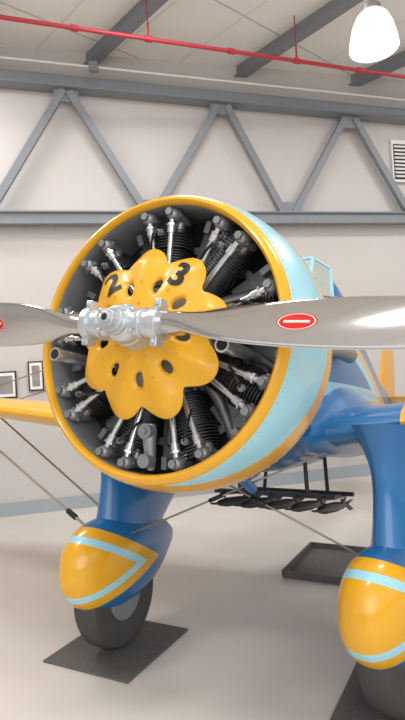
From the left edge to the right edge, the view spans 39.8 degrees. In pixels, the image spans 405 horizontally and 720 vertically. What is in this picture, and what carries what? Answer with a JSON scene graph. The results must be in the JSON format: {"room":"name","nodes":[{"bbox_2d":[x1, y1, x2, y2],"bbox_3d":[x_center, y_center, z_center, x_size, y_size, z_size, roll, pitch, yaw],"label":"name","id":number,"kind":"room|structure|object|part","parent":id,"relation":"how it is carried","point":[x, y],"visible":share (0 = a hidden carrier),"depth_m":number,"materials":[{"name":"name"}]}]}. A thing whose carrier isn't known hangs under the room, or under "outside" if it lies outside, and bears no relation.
{"room":"aircraft hangar","nodes":[
{"label":"aircraft hangar","id":0,"kind":"room"},
{"bbox_2d":[0,475,372,719],"bbox_3d":[0.112,1.934,4.967,24.000,0.100,18.000,-3,-1,0],"label":"floor","id":1,"kind":"structure","parent":0,"point":[258,643],"depth_m":4.01,"materials":[{"name":"concrete"}]},
{"bbox_2d":[43,620,187,683],"bbox_3d":[-0.557,1.895,3.728,0.660,0.012,0.720,-4,-1,28],"label":"floor mat","id":2,"kind":"object","parent":1,"relation":"on","point":[123,664],"visible":0.78,"depth_m":3.59,"materials":[{"name":"rubber"}]},
{"bbox_2d":[0,195,404,719],"bbox_3d":[0.915,0.476,4.153,6.490,2.664,6.636,-3,-1,-21],"label":"plane","id":3,"kind":"object","parent":1,"relation":"on","point":[189,347],"visible":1,"depth_m":2.66,"materials":[{"name":"orange paint"}]},
{"bbox_3d":[-0.273,-0.139,2.610,0.832,0.822,0.108,-4,-11,29],"label":"nose plate","id":4,"kind":"part","parent":3,"relation":"part of","materials":[{"name":"orange paint"}]},
{"bbox_2d":[282,542,366,584],"bbox_3d":[1.269,1.786,4.904,0.920,0.060,0.820,-4,-1,28],"label":"drip tray","id":5,"kind":"object","parent":1,"relation":"on","point":[316,562],"visible":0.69,"depth_m":5.00,"materials":[{"name":"metal"}]},
{"bbox_2d":[330,665,394,719],"bbox_3d":[1.031,1.788,2.845,0.660,0.012,0.720,-4,-1,28],"label":"floor mat","id":6,"kind":"object","parent":1,"relation":"on","point":[352,704],"visible":0.37,"depth_m":2.90,"materials":[{"name":"rubber"}]},
{"bbox_2d":[0,47,404,502],"bbox_3d":[0.112,-1.238,8.359,22.000,6.350,0.200,-3,-1,-14],"label":"wall","id":7,"kind":"structure","parent":0,"point":[66,169],"depth_m":8.12,"materials":[{"name":"white paint"}]},
{"bbox_2d":[0,371,17,397],"bbox_3d":[-2.640,0.334,7.483,0.300,0.360,0.051,-3,-1,-14],"label":"framed picture","id":8,"kind":"object","parent":7,"relation":"attached to","point":[9,390],"visible":0.96,"depth_m":7.47,"materials":[{"name":"black paint"}]},
{"bbox_2d":[27,361,43,390],"bbox_3d":[-2.255,0.217,7.584,0.200,0.400,0.051,-3,-1,-14],"label":"framed picture","id":9,"kind":"object","parent":7,"relation":"attached to","point":[36,381],"visible":1,"depth_m":7.56,"materials":[{"name":"black paint"}]},
{"bbox_2d":[0,464,370,517],"bbox_3d":[0.318,1.838,8.194,21.900,0.180,0.030,-3,-1,-14],"label":"baseboard","id":10,"kind":"structure","parent":7,"relation":"attached to","point":[9,509],"depth_m":8.04,"materials":[{"name":"grey paint"}]},
{"bbox_2d":[389,140,404,182],"bbox_3d":[3.341,-3.219,9.087,0.616,0.680,0.247,-3,-1,0],"label":"wall vent","id":11,"kind":"object","parent":7,"relation":"attached to","point":[396,147],"depth_m":9.01,"materials":[{"name":"white metal"}]},
{"bbox_2d":[0,0,404,79],"bbox_3d":[-0.260,-4.505,5.080,24.000,0.100,18.000,-3,-1,0],"label":"ceiling","id":12,"kind":"structure","parent":0,"point":[243,25],"depth_m":7.45,"materials":[{"name":"beige paint"}]},
{"bbox_2d":[0,0,404,78],"bbox_3d":[0.310,-4.135,6.987,10.735,0.636,0.072,-3,-1,-20],"label":"pipe","id":13,"kind":"object","parent":12,"relation":"hanging from","point":[75,28],"visible":1,"depth_m":6.80,"materials":[{"name":"red metal"}]},
{"bbox_2d":[82,0,404,86],"bbox_3d":[0.476,-4.384,6.665,7.638,0.170,4.544,-3,-1,-17],"label":"rafter","id":14,"kind":"object","parent":12,"relation":"attached to","point":[333,9],"visible":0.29,"depth_m":7.51,"materials":[{"name":"grey paint"}]},
{"bbox_2d":[349,0,399,62],"bbox_3d":[1.674,-3.817,5.609,0.484,1.476,0.484,-3,-1,0],"label":"pendant lamp","id":15,"kind":"object","parent":12,"relation":"hanging from","point":[374,35],"visible":1,"depth_m":5.47,"materials":[{"name":"frosted white glass"},{"name":"grey metal"}]},
{"bbox_2d":[0,69,404,225],"bbox_3d":[0.288,-3.030,8.213,16.048,2.256,0.220,-3,-1,-14],"label":"truss","id":16,"kind":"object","parent":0,"point":[64,88],"depth_m":8.09,"materials":[{"name":"grey metal"}]},
{"bbox_2d":[0,56,404,100],"bbox_3d":[-0.021,-3.946,7.834,8.858,0.302,0.106,-3,-1,-14],"label":"conduit","id":17,"kind":"object","parent":16,"relation":"attached to","point":[93,66],"visible":1,"depth_m":7.73,"materials":[{"name":"grey metal"}]}
]}

